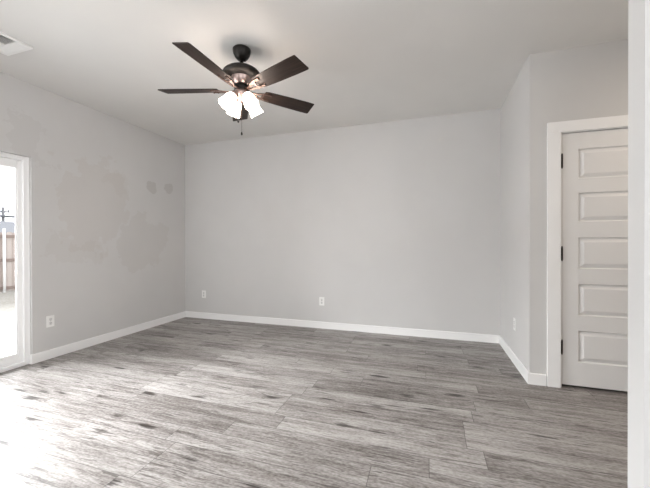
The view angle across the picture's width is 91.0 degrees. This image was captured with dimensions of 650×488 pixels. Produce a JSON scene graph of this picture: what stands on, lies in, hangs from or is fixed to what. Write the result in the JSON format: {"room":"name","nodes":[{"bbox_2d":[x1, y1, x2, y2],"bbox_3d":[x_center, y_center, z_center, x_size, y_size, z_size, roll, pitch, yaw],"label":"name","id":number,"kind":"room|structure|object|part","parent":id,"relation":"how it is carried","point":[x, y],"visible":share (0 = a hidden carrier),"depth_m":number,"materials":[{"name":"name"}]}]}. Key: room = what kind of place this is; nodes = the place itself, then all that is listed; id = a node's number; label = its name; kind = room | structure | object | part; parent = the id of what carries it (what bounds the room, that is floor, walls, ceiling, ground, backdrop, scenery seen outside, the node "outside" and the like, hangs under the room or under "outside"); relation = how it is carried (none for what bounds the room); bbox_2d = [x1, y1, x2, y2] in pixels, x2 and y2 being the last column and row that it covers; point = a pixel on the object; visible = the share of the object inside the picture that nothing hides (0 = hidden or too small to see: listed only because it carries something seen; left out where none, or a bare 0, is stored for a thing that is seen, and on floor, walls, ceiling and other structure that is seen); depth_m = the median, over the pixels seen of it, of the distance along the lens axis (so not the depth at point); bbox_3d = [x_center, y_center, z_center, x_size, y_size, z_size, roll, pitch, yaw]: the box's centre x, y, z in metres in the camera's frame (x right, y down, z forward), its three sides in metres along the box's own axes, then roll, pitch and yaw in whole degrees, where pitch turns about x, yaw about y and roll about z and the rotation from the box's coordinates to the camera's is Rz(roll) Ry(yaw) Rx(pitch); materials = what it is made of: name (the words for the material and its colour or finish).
{"room":"empty living room","nodes":[
{"label":"empty living room","id":0,"kind":"room"},
{"bbox_2d":[0,72,185,353],"bbox_3d":[-3.594,-0.125,1.143,0.160,2.860,8.617,0,0,18],"label":"wall","id":1,"kind":"structure","parent":0,"point":[107,192],"depth_m":3.69,"materials":[{"name":"paint"}]},
{"bbox_2d":[0,152,29,372],"bbox_3d":[-3.233,0.168,2.284,0.137,2.022,1.828,0,0,18],"label":"door","id":2,"kind":"structure","parent":1,"relation":"in","point":[20,163],"depth_m":3.09,"materials":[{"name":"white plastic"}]},
{"bbox_2d":[46,315,53,327],"bbox_3d":[-2.818,0.793,3.278,0.008,0.116,0.072,0,0,18],"label":"wall outlet","id":3,"kind":"object","parent":1,"relation":"attached to","point":[49,319],"visible":1,"depth_m":3.27,"materials":[{"name":"white plastic"}]},
{"bbox_2d":[31,311,185,363],"bbox_3d":[-2.546,1.124,4.114,0.014,0.092,2.091,0,0,18],"label":"baseboard","id":4,"kind":"structure","parent":1,"relation":"attached to","point":[55,352],"depth_m":3.76,"materials":[{"name":"white paint"}]},
{"bbox_2d":[0,317,627,487],"bbox_3d":[0.413,1.241,-0.139,8.531,0.120,8.577,0,0,18],"label":"floor","id":5,"kind":"structure","parent":0,"point":[186,402],"depth_m":2.16,"materials":[{"name":"grey wood"}]},
{"bbox_2d":[0,0,627,144],"bbox_3d":[0.406,-1.619,-0.151,8.571,0.120,8.617,0,0,18],"label":"ceiling","id":6,"kind":"structure","parent":0,"point":[367,61],"depth_m":2.61,"materials":[{"name":"paint"}]},
{"bbox_2d":[0,31,32,55],"bbox_3d":[-2.518,-1.557,2.441,0.314,0.012,0.314,0,0,18],"label":"ceiling vent","id":7,"kind":"object","parent":6,"relation":"in","point":[9,45],"visible":1,"depth_m":2.51,"materials":[{"name":"white metal"}]},
{"bbox_2d":[158,42,313,134],"bbox_3d":[-0.684,-1.220,2.534,1.276,0.696,1.230,0,0,18],"label":"ceiling fan","id":8,"kind":"object","parent":6,"relation":"hanging from","point":[237,102],"visible":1,"depth_m":2.49,"materials":[{"name":"brown wood"}]},
{"bbox_3d":[-1.090,-1.238,2.587,0.471,0.006,0.147,0,14,2],"label":"blade","id":9,"kind":"part","parent":8,"relation":"part of","materials":[{"name":"brown wood"}]},
{"bbox_3d":[-0.813,-1.237,2.177,0.147,0.006,0.471,15,5,19],"label":"blade","id":10,"kind":"part","parent":8,"relation":"part of","materials":[{"name":"brown wood"}]},
{"bbox_3d":[-0.757,-1.119,2.487,0.136,0.144,0.114,0,0,-44],"label":"lamp shade","id":11,"kind":"part","parent":8,"relation":"part of","materials":[{"name":"white glass"}]},
{"bbox_3d":[-0.756,-1.119,2.661,0.114,0.144,0.136,0,0,-44],"label":"lamp shade","id":12,"kind":"part","parent":8,"relation":"part of","materials":[{"name":"white glass"}]},
{"bbox_3d":[-0.786,-1.241,2.977,0.147,0.006,0.471,-15,4,-16],"label":"blade","id":13,"kind":"part","parent":8,"relation":"part of","materials":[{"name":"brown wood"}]},
{"bbox_3d":[-0.670,-1.304,2.572,0.168,0.059,0.168,0,0,18],"label":"lamp shade","id":14,"kind":"part","parent":8,"relation":"part of","materials":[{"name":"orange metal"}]},
{"bbox_3d":[-0.592,-1.130,2.494,0.054,0.087,0.076,0,0,-44],"label":"light bulb","id":15,"kind":"part","parent":8,"relation":"part of","materials":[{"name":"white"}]},
{"bbox_3d":[-0.583,-1.119,2.486,0.114,0.144,0.136,0,0,-44],"label":"lamp shade","id":16,"kind":"part","parent":8,"relation":"part of","materials":[{"name":"white glass"}]},
{"bbox_3d":[-0.582,-1.120,2.659,0.136,0.144,0.114,0,0,-44],"label":"lamp shade","id":17,"kind":"part","parent":8,"relation":"part of","materials":[{"name":"white glass"}]},
{"bbox_3d":[-0.338,-1.239,2.314,0.471,0.006,0.147,0,-14,38],"label":"blade","id":18,"kind":"part","parent":8,"relation":"part of","materials":[{"name":"brown wood"}]},
{"bbox_3d":[-0.322,-1.241,2.808,0.471,0.006,0.147,0,-14,-34],"label":"blade","id":19,"kind":"part","parent":8,"relation":"part of","materials":[{"name":"brown wood"}]},
{"bbox_2d":[185,109,499,334],"bbox_3d":[1.730,-0.149,3.894,8.291,2.860,0.120,0,0,18],"label":"wall","id":20,"kind":"structure","parent":0,"point":[391,223],"depth_m":4.26,"materials":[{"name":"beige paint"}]},
{"bbox_2d":[319,297,323,305],"bbox_3d":[-0.045,0.789,4.402,0.072,0.116,0.008,0,0,18],"label":"wall outlet","id":21,"kind":"object","parent":20,"relation":"attached to","point":[321,299],"visible":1,"depth_m":4.40,"materials":[{"name":"white plastic"}]},
{"bbox_2d":[186,311,498,342],"bbox_3d":[-0.093,1.117,4.416,4.470,0.092,0.014,0,0,18],"label":"baseboard","id":22,"kind":"structure","parent":20,"relation":"attached to","point":[488,338],"depth_m":4.25,"materials":[{"name":"white paint"}]},
{"bbox_2d":[500,52,545,373],"bbox_3d":[1.930,-0.147,3.177,0.115,2.860,1.122,0,0,18],"label":"wall","id":23,"kind":"structure","parent":0,"point":[523,110],"depth_m":2.79,"materials":[{"name":"beige paint"}]},
{"bbox_2d":[499,335,529,383],"bbox_3d":[1.869,1.117,3.196,0.014,0.092,1.136,0,0,18],"label":"baseboard","id":24,"kind":"structure","parent":23,"relation":"attached to","point":[521,368],"depth_m":3.03,"materials":[{"name":"white paint"}]},
{"bbox_2d":[513,318,515,330],"bbox_3d":[1.843,0.782,3.105,0.008,0.116,0.072,0,0,18],"label":"wall outlet","id":25,"kind":"object","parent":23,"relation":"attached to","point":[514,319],"visible":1,"depth_m":3.09,"materials":[{"name":"white plastic"}]},
{"bbox_2d":[545,39,627,385],"bbox_3d":[3.581,-0.146,2.117,3.678,2.860,0.115,0,0,18],"label":"wall","id":26,"kind":"structure","parent":0,"point":[589,81],"depth_m":2.54,"materials":[{"name":"beige paint"}]},
{"bbox_2d":[530,373,545,385],"bbox_3d":[1.760,1.120,2.641,0.118,0.092,0.014,0,0,18],"label":"baseboard","id":27,"kind":"structure","parent":26,"relation":"attached to","point":[535,378],"depth_m":2.64,"materials":[{"name":"white paint"}]},
{"bbox_2d":[547,115,627,387],"bbox_3d":[2.296,0.088,2.522,0.964,2.154,0.133,0,0,18],"label":"door frame","id":28,"kind":"structure","parent":26,"relation":"attached to","point":[554,129],"depth_m":2.59,"materials":[{"name":"white paint"}]},
{"bbox_2d":[561,128,627,390],"bbox_3d":[2.274,0.124,2.469,0.760,2.034,0.104,0,0,18],"label":"door","id":29,"kind":"structure","parent":26,"relation":"in","point":[594,164],"depth_m":2.53,"materials":[{"name":"white paint"}]},
{"bbox_2d":[628,0,649,487],"bbox_3d":[3.071,-0.139,0.719,3.793,2.860,0.108,0,0,18],"label":"wall partition","id":30,"kind":"structure","parent":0,"point":[638,10],"depth_m":1.28,"materials":[{"name":"paint"}]},
{"label":"outside","id":31,"kind":"structure","parent":0,"visible":0},
{"bbox_2d":[0,290,15,332],"bbox_3d":[-28.083,1.536,16.918,56.169,0.180,75.000,0,0,18],"label":"ground","id":32,"kind":"structure","parent":31,"point":[8,298],"depth_m":6.80,"materials":[{"name":"white"}]},
{"bbox_2d":[0,207,9,220],"bbox_3d":[-32.890,-1.185,32.631,0.313,5.150,1.100,0,0,18],"label":"utility pole","id":33,"kind":"object","parent":32,"relation":"on","point":[2,211],"visible":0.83,"depth_m":32.56,"materials":[{"name":"grey"}]},
{"bbox_2d":[0,221,14,232],"bbox_3d":[-27.010,-0.250,27.068,11.000,3.300,12.200,0,0,18],"label":"house","id":34,"kind":"structure","parent":32,"relation":"on","point":[9,226],"depth_m":25.06,"materials":[{"name":"grey"}]},
{"bbox_2d":[0,228,15,291],"bbox_3d":[-9.363,0.480,10.020,0.126,1.901,10.812,0,0,18],"label":"fence","id":35,"kind":"object","parent":32,"relation":"on","point":[7,240],"visible":0.11,"depth_m":9.60,"materials":[{"name":"brown wood"}]},
{"bbox_3d":[-9.512,0.483,9.469,0.072,1.901,0.072,0,0,18],"label":"post","id":36,"kind":"part","parent":35,"relation":"part of","materials":[{"name":"white"}]},
{"bbox_3d":[-9.288,-0.231,10.339,0.038,0.090,10.000,0,0,18],"label":"rail","id":37,"kind":"part","parent":35,"relation":"part of","materials":[{"name":"brown"}]},
{"bbox_3d":[-9.286,0.479,10.342,0.038,0.090,10.000,0,0,18],"label":"rail","id":38,"kind":"part","parent":35,"relation":"part of","materials":[{"name":"brown"}]},
{"bbox_3d":[-9.284,1.309,10.345,0.038,0.090,10.000,0,0,18],"label":"rail","id":39,"kind":"part","parent":35,"relation":"part of","materials":[{"name":"brown"}]},
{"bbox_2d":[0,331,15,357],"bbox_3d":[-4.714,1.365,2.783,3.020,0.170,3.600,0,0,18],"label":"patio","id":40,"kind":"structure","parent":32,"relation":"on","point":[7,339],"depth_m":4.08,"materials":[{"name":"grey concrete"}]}
]}

